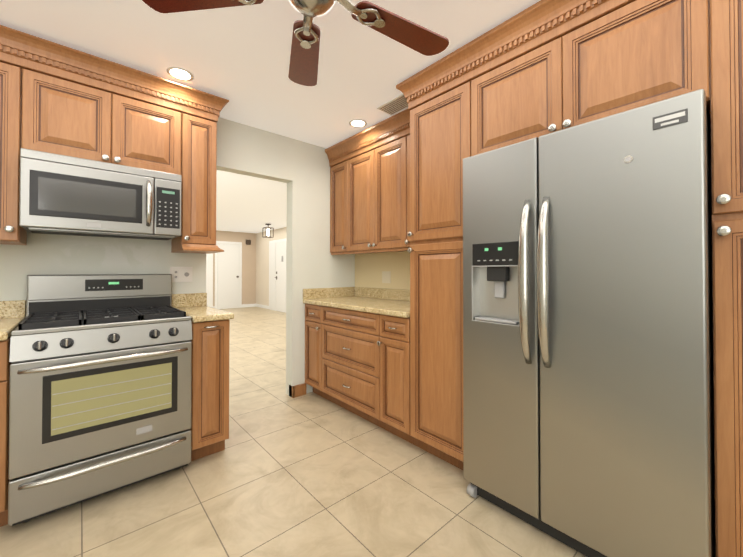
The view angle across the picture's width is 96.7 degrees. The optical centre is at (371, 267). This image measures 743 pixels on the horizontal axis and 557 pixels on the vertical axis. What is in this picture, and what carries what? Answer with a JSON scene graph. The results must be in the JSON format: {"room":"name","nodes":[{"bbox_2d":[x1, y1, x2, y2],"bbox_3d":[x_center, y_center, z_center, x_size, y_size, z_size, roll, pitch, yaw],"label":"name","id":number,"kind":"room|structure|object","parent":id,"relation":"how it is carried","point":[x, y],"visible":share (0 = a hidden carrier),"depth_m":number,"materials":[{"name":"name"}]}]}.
{"room":"kitchen","nodes":[
{"label":"kitchen","id":0,"kind":"room"},
{"bbox_2d":[0,117,354,395],"bbox_3d":[-1.874,-0.008,2.200,4.400,2.440,0.120,1,-1,-41],"label":"wall","id":1,"kind":"structure","parent":0,"point":[301,169],"depth_m":2.92,"materials":[{"name":"white paint"}]},
{"bbox_2d":[0,25,228,253],"bbox_3d":[-1.822,-0.657,1.908,1.802,1.084,0.390,1,-1,-41],"label":"upper cabinet","id":2,"kind":"object","parent":1,"relation":"attached to","point":[55,98],"visible":1,"depth_m":1.94,"materials":[{"name":"brown wood"}]},
{"bbox_2d":[19,148,181,239],"bbox_3d":[-1.620,-0.398,2.039,0.727,0.410,0.454,1,-1,-41],"label":"over-the-range microwave","id":3,"kind":"object","parent":2,"relation":"attached to","point":[64,195],"visible":1,"depth_m":1.87,"materials":[{"name":"metal"}]},
{"bbox_2d":[170,267,191,281],"bbox_3d":[-1.436,0.055,2.496,0.150,0.116,0.010,1,-1,-41],"label":"electrical outlet plate","id":4,"kind":"object","parent":1,"relation":"attached to","point":[181,274],"visible":0.92,"depth_m":2.50,"materials":[{"name":"white plastic"}]},
{"bbox_2d":[289,383,305,397],"bbox_3d":[-0.706,1.170,3.163,0.143,0.105,0.078,1,-1,-41],"label":"baseboard","id":5,"kind":"structure","parent":1,"relation":"attached to","point":[297,390],"depth_m":3.12,"materials":[{"name":"brown wood"}]},
{"bbox_2d":[213,230,255,305],"bbox_3d":[-6.309,0.066,8.953,6.670,2.440,0.120,1,-1,-41],"label":"wall","id":6,"kind":"structure","parent":0,"point":[248,274],"depth_m":10.82,"materials":[{"name":"beige paint"}]},
{"bbox_2d":[206,253,212,307],"bbox_3d":[-4.993,0.238,10.014,0.350,2.120,0.020,1,-1,-41],"label":"door frame","id":7,"kind":"structure","parent":6,"relation":"attached to","point":[209,274],"depth_m":10.06,"materials":[{"name":"white wood"}]},
{"bbox_2d":[215,241,241,308],"bbox_3d":[-4.487,0.244,10.407,0.820,2.115,0.100,1,-1,-41],"label":"interior door","id":8,"kind":"structure","parent":6,"relation":"in","point":[228,277],"depth_m":10.41,"materials":[{"name":"white wood"}]},
{"bbox_2d":[213,304,254,308],"bbox_3d":[-6.324,1.235,8.836,6.510,0.100,0.014,1,-1,-41],"label":"baseboard","id":9,"kind":"structure","parent":6,"relation":"attached to","point":[243,305],"depth_m":10.82,"materials":[{"name":"white wood"}]},
{"bbox_2d":[0,0,539,232],"bbox_3d":[-1.919,-1.240,3.892,6.790,0.060,13.540,1,-1,-41],"label":"ceiling","id":10,"kind":"structure","parent":0,"point":[238,57],"depth_m":1.90,"materials":[{"name":"white paint"}]},
{"bbox_2d":[167,67,193,80],"bbox_3d":[-1.215,-1.227,2.100,0.150,0.006,0.150,1,-1,-41],"label":"recessed light","id":11,"kind":"object","parent":10,"relation":"in","point":[179,73],"visible":1,"depth_m":2.09,"materials":[{"name":"white"}]},
{"bbox_2d":[262,224,273,237],"bbox_3d":[-2.758,-0.976,8.813,0.220,0.360,0.220,1,-1,-41],"label":"lantern","id":12,"kind":"object","parent":10,"relation":"hanging from","point":[268,228],"visible":1,"depth_m":8.80,"materials":[{"name":"brown metal"}]},
{"bbox_2d":[142,0,448,85],"bbox_3d":[-0.167,-1.044,1.097,1.139,0.390,1.140,1,-1,-41],"label":"ceiling fan","id":13,"kind":"object","parent":10,"relation":"hanging from","point":[304,58],"visible":1,"depth_m":1.27,"materials":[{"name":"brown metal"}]},
{"bbox_2d":[349,119,366,126],"bbox_3d":[-0.115,-1.219,2.803,0.150,0.006,0.150,1,-1,-41],"label":"recessed light","id":14,"kind":"object","parent":10,"relation":"in","point":[358,123],"visible":1,"depth_m":2.80,"materials":[{"name":"white"}]},
{"bbox_2d":[377,94,407,114],"bbox_3d":[0.211,-1.220,2.463,0.160,0.012,0.340,1,-1,-41],"label":"ceiling vent","id":15,"kind":"object","parent":10,"relation":"in","point":[395,105],"visible":0.67,"depth_m":2.48,"materials":[{"name":"white metal"}]},
{"bbox_2d":[256,227,285,305],"bbox_3d":[-1.208,0.057,8.116,0.120,2.440,7.880,1,-1,-41],"label":"wall","id":16,"kind":"structure","parent":0,"point":[262,270],"depth_m":10.57,"materials":[{"name":"beige paint"}]},
{"bbox_2d":[255,304,268,308],"bbox_3d":[-1.258,1.226,8.059,0.015,0.100,7.880,1,-1,-41],"label":"baseboard","id":17,"kind":"structure","parent":16,"relation":"attached to","point":[256,305],"depth_m":10.58,"materials":[{"name":"white wood"}]},
{"bbox_2d":[269,238,285,312],"bbox_3d":[-2.694,0.238,9.636,0.095,2.110,1.510,1,-1,-41],"label":"entry door","id":18,"kind":"structure","parent":16,"relation":"in","point":[277,275],"depth_m":9.74,"materials":[{"name":"white wood"}]},
{"bbox_2d":[0,307,586,556],"bbox_3d":[-1.919,1.260,3.864,6.790,0.060,13.540,1,-1,-41],"label":"floor","id":19,"kind":"structure","parent":0,"point":[310,474],"depth_m":1.70,"materials":[{"name":"tile"}]},
{"bbox_2d":[0,336,10,526],"bbox_3d":[-2.122,0.766,1.453,0.771,0.875,0.654,1,-1,-41],"label":"base cabinet","id":20,"kind":"object","parent":19,"relation":"on","point":[5,363],"visible":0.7,"depth_m":1.49,"materials":[{"name":"brown wood"}]},
{"bbox_2d":[0,300,25,340],"bbox_3d":[-2.126,0.258,1.463,0.771,0.138,0.642,1,-1,-41],"label":"countertop","id":21,"kind":"structure","parent":20,"relation":"on","point":[12,315],"depth_m":1.89,"materials":[{"name":"stone"}]},
{"bbox_2d":[8,274,191,525],"bbox_3d":[-1.526,0.626,1.927,0.732,1.164,0.714,1,-1,-41],"label":"range","id":22,"kind":"object","parent":19,"relation":"on","point":[100,394],"visible":1,"depth_m":1.70,"materials":[{"name":"metal"}]},
{"bbox_2d":[190,319,229,460],"bbox_3d":[-1.190,0.775,2.277,0.221,0.875,0.648,1,-1,-41],"label":"base cabinet","id":23,"kind":"object","parent":19,"relation":"on","point":[210,394],"visible":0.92,"depth_m":2.06,"materials":[{"name":"brown wood"}]},
{"bbox_2d":[172,293,233,322],"bbox_3d":[-1.185,0.267,2.291,0.241,0.138,0.642,1,-1,-41],"label":"countertop","id":24,"kind":"structure","parent":23,"relation":"on","point":[194,307],"depth_m":2.39,"materials":[{"name":"stone"}]},
{"bbox_2d":[305,304,320,395],"bbox_3d":[-0.315,0.786,3.278,0.618,0.876,0.303,1,-1,-41],"label":"base cabinet","id":25,"kind":"object","parent":19,"relation":"on","point":[312,312],"depth_m":3.08,"materials":[{"name":"brown wood"}]},
{"bbox_2d":[321,306,376,424],"bbox_3d":[0.037,0.782,2.879,0.618,0.876,0.760,1,-1,-41],"label":"base cabinet","id":26,"kind":"object","parent":19,"relation":"on","point":[357,363],"depth_m":2.66,"materials":[{"name":"brown wood"}]},
{"bbox_2d":[303,287,409,317],"bbox_3d":[0.022,0.273,2.882,0.642,0.138,1.350,1,-1,-41],"label":"countertop","id":27,"kind":"structure","parent":26,"relation":"on","point":[390,302],"depth_m":3.05,"materials":[{"name":"stone"}]},
{"bbox_2d":[377,314,418,446],"bbox_3d":[0.383,0.777,2.485,0.618,0.876,0.289,1,-1,-41],"label":"base cabinet","id":28,"kind":"object","parent":19,"relation":"on","point":[393,332],"depth_m":2.29,"materials":[{"name":"brown wood"}]},
{"bbox_2d":[396,0,742,556],"bbox_3d":[1.053,-0.004,1.687,0.680,2.420,1.922,1,-1,-41],"label":"tall cabinet","id":29,"kind":"object","parent":19,"relation":"on","point":[541,68],"visible":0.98,"depth_m":1.50,"materials":[{"name":"brown wood"}]},
{"bbox_2d":[463,89,715,556],"bbox_3d":[1.018,0.312,1.614,0.770,1.784,0.910,1,-1,-41],"label":"refrigerator","id":30,"kind":"object","parent":19,"relation":"on","point":[588,398],"visible":1,"depth_m":1.29,"materials":[{"name":"grey metal"}]},
{"bbox_2d":[355,251,409,289],"bbox_3d":[1.574,-0.014,1.704,0.120,2.440,5.420,1,-1,-41],"label":"wall","id":31,"kind":"structure","parent":0,"point":[370,268],"depth_m":3.28,"materials":[{"name":"beige paint"}]},
{"bbox_2d":[325,109,411,254],"bbox_3d":[0.117,-0.665,2.975,0.390,1.070,1.352,1,-1,-41],"label":"upper cabinet","id":32,"kind":"object","parent":31,"relation":"attached to","point":[369,189],"visible":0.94,"depth_m":2.89,"materials":[{"name":"brown wood"}]},
{"bbox_2d":[382,271,390,282],"bbox_3d":[0.145,0.098,3.230,0.005,0.116,0.120,1,-1,-41],"label":"switch plate","id":33,"kind":"object","parent":31,"relation":"attached to","point":[386,276],"visible":1,"depth_m":3.22,"materials":[{"name":"beige plastic"}]}
]}

